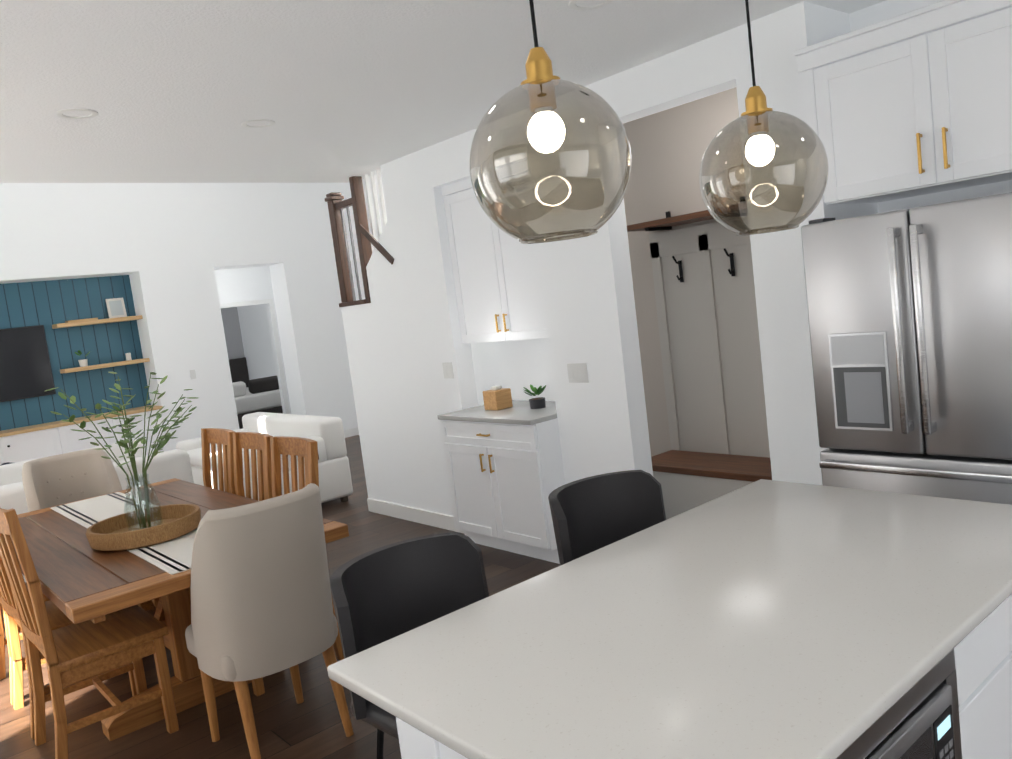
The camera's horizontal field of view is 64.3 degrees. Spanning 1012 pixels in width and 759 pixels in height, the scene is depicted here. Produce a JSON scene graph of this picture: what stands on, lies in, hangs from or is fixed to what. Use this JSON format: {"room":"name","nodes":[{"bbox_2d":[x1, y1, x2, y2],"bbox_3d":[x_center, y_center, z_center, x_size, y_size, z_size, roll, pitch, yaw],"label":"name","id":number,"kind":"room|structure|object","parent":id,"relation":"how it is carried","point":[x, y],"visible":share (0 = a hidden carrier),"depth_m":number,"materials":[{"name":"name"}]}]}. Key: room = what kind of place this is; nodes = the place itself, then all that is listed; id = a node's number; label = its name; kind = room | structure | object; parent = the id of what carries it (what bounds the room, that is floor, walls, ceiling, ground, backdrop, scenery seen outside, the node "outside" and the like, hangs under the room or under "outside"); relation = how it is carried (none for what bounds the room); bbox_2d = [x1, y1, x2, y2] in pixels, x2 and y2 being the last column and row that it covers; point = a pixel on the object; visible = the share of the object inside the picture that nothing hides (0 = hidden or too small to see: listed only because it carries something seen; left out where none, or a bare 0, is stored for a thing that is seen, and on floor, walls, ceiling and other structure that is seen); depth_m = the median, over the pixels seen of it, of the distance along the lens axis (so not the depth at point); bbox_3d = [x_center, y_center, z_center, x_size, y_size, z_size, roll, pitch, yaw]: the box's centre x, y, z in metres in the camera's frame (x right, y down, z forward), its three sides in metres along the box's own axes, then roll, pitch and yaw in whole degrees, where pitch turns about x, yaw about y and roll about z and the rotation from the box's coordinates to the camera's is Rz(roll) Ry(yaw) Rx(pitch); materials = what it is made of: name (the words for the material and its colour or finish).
{"room":"kitchen and living room","nodes":[
{"label":"kitchen and living room","id":0,"kind":"room"},
{"bbox_2d":[0,275,150,430],"bbox_3d":[-5.744,0.224,8.875,3.400,2.500,0.050,-12,7,-40],"label":"wall","id":1,"kind":"structure","parent":0,"point":[48,304],"depth_m":9.45,"materials":[{"name":"blue wood"}]},
{"bbox_2d":[0,325,55,401],"bbox_3d":[-5.768,-0.119,8.789,1.400,0.800,0.050,-12,7,-40],"label":"tv","id":2,"kind":"object","parent":1,"relation":"attached to","point":[25,369],"visible":1,"depth_m":9.05,"materials":[{"name":"black plastic"}]},
{"bbox_2d":[52,315,142,328],"bbox_3d":[-4.803,-0.679,9.476,0.927,0.045,0.259,-12,7,-40],"label":"shelf","id":3,"kind":"object","parent":1,"relation":"attached to","point":[92,322],"visible":0.98,"depth_m":9.36,"materials":[{"name":"brown wood"}]},
{"bbox_2d":[65,318,97,322],"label":"decor","id":4,"kind":"object","parent":3,"relation":"on","point":[89,318],"depth_m":9.30,"materials":[{"name":"beige wood"}]},
{"bbox_2d":[105,298,126,317],"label":"decor","id":5,"kind":"object","parent":3,"relation":"on","point":[116,308],"depth_m":9.68,"materials":[{"name":"white paper"}]},
{"bbox_2d":[60,358,149,372],"bbox_3d":[-4.740,-0.166,9.528,0.927,0.045,0.259,-12,7,-40],"label":"shelf","id":6,"kind":"object","parent":1,"relation":"attached to","point":[98,366],"visible":0.98,"depth_m":9.41,"materials":[{"name":"brown wood"}]},
{"bbox_2d":[75,350,89,366],"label":"decor","id":7,"kind":"object","parent":6,"relation":"on","point":[82,363],"depth_m":9.34,"materials":[{"name":"white ceramic"}]},
{"bbox_2d":[125,353,131,360],"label":"decor","id":8,"kind":"object","parent":6,"relation":"on","point":[128,355],"depth_m":9.67,"materials":[{"name":"white ceramic"}]},
{"bbox_2d":[0,176,378,450],"bbox_3d":[-4.472,-1.485,9.703,7.050,5.400,0.450,-12,7,-40],"label":"wall","id":9,"kind":"structure","parent":0,"point":[168,248],"depth_m":9.96,"materials":[{"name":"white paint"}]},
{"bbox_2d":[189,369,196,378],"bbox_3d":[-3.859,-0.063,9.918,0.070,0.116,0.008,-12,7,-40],"label":"light switch","id":10,"kind":"object","parent":9,"relation":"attached to","point":[192,374],"visible":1,"depth_m":9.92,"materials":[{"name":"white plastic"}]},
{"bbox_2d":[344,427,358,437],"bbox_3d":[-2.004,0.709,11.491,1.740,0.110,0.014,-12,7,-40],"label":"baseboard","id":11,"kind":"structure","parent":9,"relation":"attached to","point":[353,431],"depth_m":11.33,"materials":[{"name":"white wood"}]},
{"bbox_2d":[214,266,290,413],"bbox_3d":[-4.560,-0.508,12.973,2.700,2.840,4.650,-12,7,-40],"label":"wall","id":12,"kind":"structure","parent":0,"point":[248,332],"depth_m":14.62,"materials":[{"name":"white paint"}]},
{"bbox_2d":[220,298,289,416],"bbox_3d":[-3.869,-0.161,12.404,0.920,2.100,0.012,-12,7,-40],"label":"door frame","id":13,"kind":"structure","parent":12,"relation":"attached to","point":[276,337],"depth_m":12.62,"materials":[{"name":"white wood"}]},
{"bbox_2d":[0,435,559,758],"bbox_3d":[-1.724,1.283,6.614,8.350,0.120,18.200,-12,7,-40],"label":"floor","id":14,"kind":"structure","parent":0,"point":[289,727],"depth_m":3.58,"materials":[{"name":"brown wood"}]},
{"bbox_2d":[0,582,48,704],"bbox_3d":[-2.437,1.007,4.169,0.527,1.101,0.460,-12,7,-40],"label":"chair","id":15,"kind":"object","parent":14,"relation":"on","point":[4,641],"visible":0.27,"depth_m":4.23,"materials":[{"name":"brown wood"}]},
{"bbox_2d":[0,425,71,464],"bbox_3d":[-5.487,1.037,8.774,1.250,0.850,0.428,-12,7,-40],"label":"base cabinet","id":16,"kind":"object","parent":14,"relation":"on","point":[21,444],"depth_m":8.78,"materials":[{"name":"white wood"}]},
{"bbox_2d":[0,405,162,436],"bbox_3d":[-5.534,0.601,8.722,3.396,0.034,0.448,-12,7,-40],"label":"countertop","id":17,"kind":"structure","parent":16,"relation":"on","point":[51,425],"depth_m":9.04,"materials":[{"name":"brown wood"}]},
{"bbox_2d":[0,555,136,739],"bbox_3d":[-2.112,1.006,3.788,0.527,1.101,0.460,-12,7,-40],"label":"chair","id":18,"kind":"object","parent":14,"relation":"on","point":[58,617],"visible":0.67,"depth_m":3.74,"materials":[{"name":"brown wood"}]},
{"bbox_2d":[22,448,121,511],"bbox_3d":[-2.568,0.978,4.914,0.517,1.033,0.565,-12,7,-40],"label":"chair","id":19,"kind":"object","parent":14,"relation":"on","point":[56,480],"visible":0.44,"depth_m":5.04,"materials":[{"name":"beige fabric"}]},
{"bbox_2d":[0,508,178,758],"bbox_3d":[-1.788,1.004,3.408,0.527,1.101,0.460,-12,7,-40],"label":"chair","id":20,"kind":"object","parent":14,"relation":"on","point":[74,653],"visible":1,"depth_m":3.30,"materials":[{"name":"brown wood"}]},
{"bbox_2d":[0,440,193,581],"bbox_3d":[-3.595,1.052,5.888,2.320,0.936,1.000,-12,7,-40],"label":"sofa","id":21,"kind":"object","parent":14,"relation":"on","point":[170,464],"visible":0.23,"depth_m":6.01,"materials":[{"name":"white fabric"}]},
{"bbox_2d":[64,409,168,454],"bbox_3d":[-4.661,0.864,9.479,1.197,0.850,0.428,-12,7,-40],"label":"base cabinet","id":22,"kind":"object","parent":14,"relation":"on","point":[74,443],"depth_m":9.29,"materials":[{"name":"white wood"}]},
{"bbox_2d":[10,478,348,740],"bbox_3d":[-1.786,1.100,4.059,1.100,0.765,2.250,-12,7,-40],"label":"dining table","id":23,"kind":"object","parent":14,"relation":"on","point":[80,579],"visible":0.46,"depth_m":3.55,"materials":[{"name":"brown wood"}]},
{"bbox_2d":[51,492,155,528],"bbox_3d":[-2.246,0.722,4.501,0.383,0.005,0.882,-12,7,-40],"label":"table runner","id":24,"kind":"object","parent":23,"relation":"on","point":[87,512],"depth_m":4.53,"materials":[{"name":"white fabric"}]},
{"bbox_2d":[127,527,197,574],"bbox_3d":[-1.361,0.722,3.422,0.332,0.005,0.655,-12,7,-40],"label":"table runner","id":25,"kind":"object","parent":23,"relation":"on","point":[173,557],"depth_m":3.39,"materials":[{"name":"white fabric"}]},
{"bbox_2d":[86,504,200,550],"bbox_3d":[-1.667,0.684,3.723,0.490,0.085,0.490,-12,7,-40],"label":"woven basket","id":26,"kind":"object","parent":25,"relation":"on","point":[113,533],"visible":0.92,"depth_m":3.60,"materials":[{"name":"wicker"}]},
{"bbox_2d":[45,372,197,529],"bbox_3d":[-1.717,0.334,3.736,0.680,0.748,0.660,-12,7,-40],"label":"vase","id":27,"kind":"object","parent":26,"relation":"in","point":[163,440],"visible":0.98,"depth_m":3.68,"materials":[{"name":"clear glass"}]},
{"bbox_2d":[152,428,235,606],"bbox_3d":[-1.815,0.877,4.699,0.527,1.101,0.460,-12,7,-40],"label":"chair","id":28,"kind":"object","parent":14,"relation":"on","point":[219,437],"visible":0.17,"depth_m":4.86,"materials":[{"name":"brown wood"}]},
{"bbox_2d":[233,432,272,500],"bbox_3d":[-1.491,0.876,4.318,0.527,1.101,0.460,-12,7,-40],"label":"chair","id":29,"kind":"object","parent":14,"relation":"on","point":[255,441],"visible":0.29,"depth_m":4.48,"materials":[{"name":"brown wood"}]},
{"bbox_2d":[229,357,282,428],"bbox_3d":[-4.827,0.252,14.253,1.460,1.150,2.050,-12,7,-40],"label":"bed","id":30,"kind":"object","parent":14,"relation":"on","point":[257,395],"visible":0.38,"depth_m":13.63,"materials":[{"name":"grey fabric"}]},
{"bbox_2d":[176,412,352,502],"bbox_3d":[-2.371,0.797,7.706,0.970,0.780,1.800,-12,7,-40],"label":"loveseat","id":31,"kind":"object","parent":14,"relation":"on","point":[326,433],"visible":0.48,"depth_m":7.30,"materials":[{"name":"white fabric"}]},
{"bbox_2d":[185,483,353,758],"bbox_3d":[-0.974,0.951,3.225,0.517,1.033,0.565,-12,7,-40],"label":"chair","id":32,"kind":"object","parent":14,"relation":"on","point":[261,602],"visible":1,"depth_m":2.98,"materials":[{"name":"beige fabric"}]},
{"bbox_2d":[252,436,343,695],"bbox_3d":[-1.167,0.874,3.937,0.527,1.101,0.460,-12,7,-40],"label":"chair","id":33,"kind":"object","parent":14,"relation":"on","point":[305,450],"visible":0.25,"depth_m":4.05,"materials":[{"name":"brown wood"}]},
{"bbox_2d":[330,532,488,758],"bbox_3d":[-0.102,0.964,2.057,0.492,1.017,0.562,-12,7,-40],"label":"stool","id":34,"kind":"object","parent":14,"relation":"on","point":[386,593],"visible":0.5,"depth_m":2.20,"materials":[{"name":"black plastic"}]},
{"bbox_2d":[437,400,564,563],"bbox_3d":[0.120,0.651,5.402,0.627,0.920,0.954,-12,7,-40],"label":"base cabinet","id":35,"kind":"object","parent":14,"relation":"on","point":[505,471],"visible":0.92,"depth_m":5.14,"materials":[{"name":"white wood"}]},
{"bbox_2d":[483,386,512,409],"bbox_3d":[-0.059,0.121,5.475,0.140,0.154,0.140,-12,7,-40],"label":"tissue box","id":36,"kind":"object","parent":35,"relation":"on","point":[497,397],"visible":1,"depth_m":5.43,"materials":[{"name":"brown wood"}]},
{"bbox_2d":[523,384,545,408],"bbox_3d":[0.201,0.111,5.268,0.168,0.152,0.166,-12,7,-40],"label":"succulent","id":37,"kind":"object","parent":35,"relation":"on","point":[537,403],"visible":1,"depth_m":5.24,"materials":[{"name":"green plant"}]},
{"bbox_2d":[548,470,665,565],"bbox_3d":[0.466,0.845,2.541,0.492,1.017,0.562,-12,7,-40],"label":"stool","id":38,"kind":"object","parent":14,"relation":"on","point":[592,513],"visible":0.38,"depth_m":2.71,"materials":[{"name":"grey leather"}]},
{"bbox_2d":[383,591,1011,758],"bbox_3d":[0.705,0.951,1.865,1.696,0.890,0.698,-12,7,-40],"label":"kitchen island","id":39,"kind":"object","parent":14,"relation":"on","point":[983,657],"depth_m":1.70,"materials":[{"name":"white wood"}]},
{"bbox_2d":[327,479,1011,758],"bbox_3d":[0.568,0.497,1.921,1.712,0.030,0.962,-12,7,-40],"label":"island countertop","id":40,"kind":"structure","parent":39,"relation":"on","point":[762,618],"depth_m":1.68,"materials":[{"name":"white stone"}]},
{"bbox_2d":[836,648,961,758],"bbox_3d":[0.471,0.825,1.535,0.815,0.462,0.474,-12,7,-40],"label":"microwave","id":41,"kind":"object","parent":39,"relation":"in","point":[919,719],"visible":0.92,"depth_m":1.49,"materials":[{"name":"silver metal"}]},
{"bbox_2d":[651,450,771,519],"bbox_3d":[1.530,0.755,4.757,0.409,0.500,1.626,-12,7,-40],"label":"bench","id":42,"kind":"object","parent":14,"relation":"on","point":[688,480],"visible":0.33,"depth_m":4.93,"materials":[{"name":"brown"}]},
{"bbox_2d":[801,192,1011,504],"bbox_3d":[1.809,0.203,3.188,0.770,1.795,0.871,-12,7,-40],"label":"refrigerator","id":43,"kind":"object","parent":14,"relation":"on","point":[910,319],"visible":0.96,"depth_m":2.94,"materials":[{"name":"grey metal"}]},
{"bbox_2d":[374,172,502,405],"bbox_3d":[-0.483,-1.723,7.190,0.100,5.400,2.450,-12,7,-40],"label":"wall","id":44,"kind":"structure","parent":0,"point":[486,366],"depth_m":7.17,"materials":[{"name":"white paint"}]},
{"bbox_2d":[441,160,547,343],"bbox_3d":[0.043,-0.813,5.343,0.357,1.093,0.954,-12,7,-40],"label":"wall cabinet","id":45,"kind":"object","parent":44,"relation":"attached to","point":[498,283],"visible":0.54,"depth_m":5.32,"materials":[{"name":"white wood"}]},
{"bbox_2d":[0,0,885,182],"bbox_3d":[0.180,-1.488,2.139,5.750,0.300,8.600,-12,7,-40],"label":"ceiling","id":46,"kind":"structure","parent":0,"point":[182,91],"depth_m":3.57,"materials":[{"name":"white paint"}]},
{"bbox_2d":[56,108,97,118],"bbox_3d":[-1.979,-1.228,3.714,0.176,0.010,0.176,-12,7,-40],"label":"recessed light","id":47,"kind":"object","parent":46,"relation":"in","point":[59,113],"visible":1,"depth_m":3.70,"materials":[{"name":"white"}]},
{"bbox_2d":[241,119,274,127],"bbox_3d":[-1.323,-1.367,4.299,0.176,0.010,0.176,-12,7,-40],"label":"recessed light","id":48,"kind":"object","parent":46,"relation":"in","point":[245,123],"visible":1,"depth_m":4.29,"materials":[{"name":"white"}]},
{"bbox_2d":[469,0,630,243],"bbox_3d":[0.036,-0.745,1.422,0.292,0.988,0.292,-12,7,-40],"label":"pendant light","id":49,"kind":"object","parent":46,"relation":"hanging from","point":[542,106],"visible":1,"depth_m":1.37,"materials":[{"name":"clear glass"}]},
{"bbox_2d":[569,0,612,10],"bbox_3d":[0.327,-1.448,3.078,0.176,0.010,0.176,-12,7,-40],"label":"recessed light","id":50,"kind":"object","parent":46,"relation":"in","point":[573,5],"visible":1,"depth_m":3.12,"materials":[{"name":"white"}]},
{"bbox_2d":[699,0,828,235],"bbox_3d":[0.563,-0.848,1.871,0.292,1.003,0.292,-12,7,-40],"label":"pendant light","id":51,"kind":"object","parent":46,"relation":"hanging from","point":[757,132],"visible":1,"depth_m":1.82,"materials":[{"name":"clear glass"}]},
{"bbox_2d":[341,1,849,515],"bbox_3d":[0.251,-0.278,5.318,0.550,2.740,4.244,-12,7,-40],"label":"wall","id":52,"kind":"structure","parent":0,"point":[403,335],"depth_m":4.69,"materials":[{"name":"white paint"}]},
{"bbox_2d":[325,170,393,306],"bbox_3d":[-1.098,-1.104,6.379,0.182,0.988,0.908,-12,7,-40],"label":"stair rail","id":53,"kind":"object","parent":52,"relation":"attached to","point":[337,205],"visible":0.85,"depth_m":6.36,"materials":[{"name":"brown wood"}]},
{"bbox_2d":[367,498,463,532],"bbox_3d":[-0.693,1.069,6.317,0.014,0.110,1.490,-12,7,-40],"label":"baseboard","id":54,"kind":"structure","parent":52,"relation":"attached to","point":[435,519],"depth_m":6.35,"materials":[{"name":"white"}]},
{"bbox_2d":[442,362,453,378],"bbox_3d":[-0.412,-0.064,5.713,0.008,0.116,0.116,-12,7,-40],"label":"light switch","id":55,"kind":"object","parent":52,"relation":"attached to","point":[448,370],"visible":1,"depth_m":5.71,"materials":[{"name":"white plastic"}]},
{"bbox_2d":[567,363,588,382],"bbox_3d":[0.421,-0.038,4.742,0.008,0.116,0.162,-12,7,-40],"label":"light switch","id":56,"kind":"object","parent":52,"relation":"attached to","point":[577,372],"visible":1,"depth_m":4.74,"materials":[{"name":"white plastic"}]},
{"bbox_2d":[623,0,1011,456],"bbox_3d":[2.488,-0.358,3.377,0.650,2.740,7.200,-12,7,-40],"label":"wall","id":57,"kind":"structure","parent":0,"point":[668,147],"depth_m":5.19,"materials":[{"name":"beige paint"}]},
{"bbox_2d":[627,197,769,457],"bbox_3d":[1.498,-0.038,4.733,0.300,2.080,1.630,-12,7,-40],"label":"panel","id":58,"kind":"object","parent":57,"relation":"attached to","point":[704,287],"visible":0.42,"depth_m":5.11,"materials":[{"name":"grey wood"}]},
{"bbox_2d":[794,0,1011,211],"bbox_3d":[1.750,-1.086,3.164,0.496,0.640,0.972,-12,7,-40],"label":"upper cabinet","id":59,"kind":"object","parent":57,"relation":"attached to","point":[916,102],"depth_m":3.04,"materials":[{"name":"white wood"}]}
]}

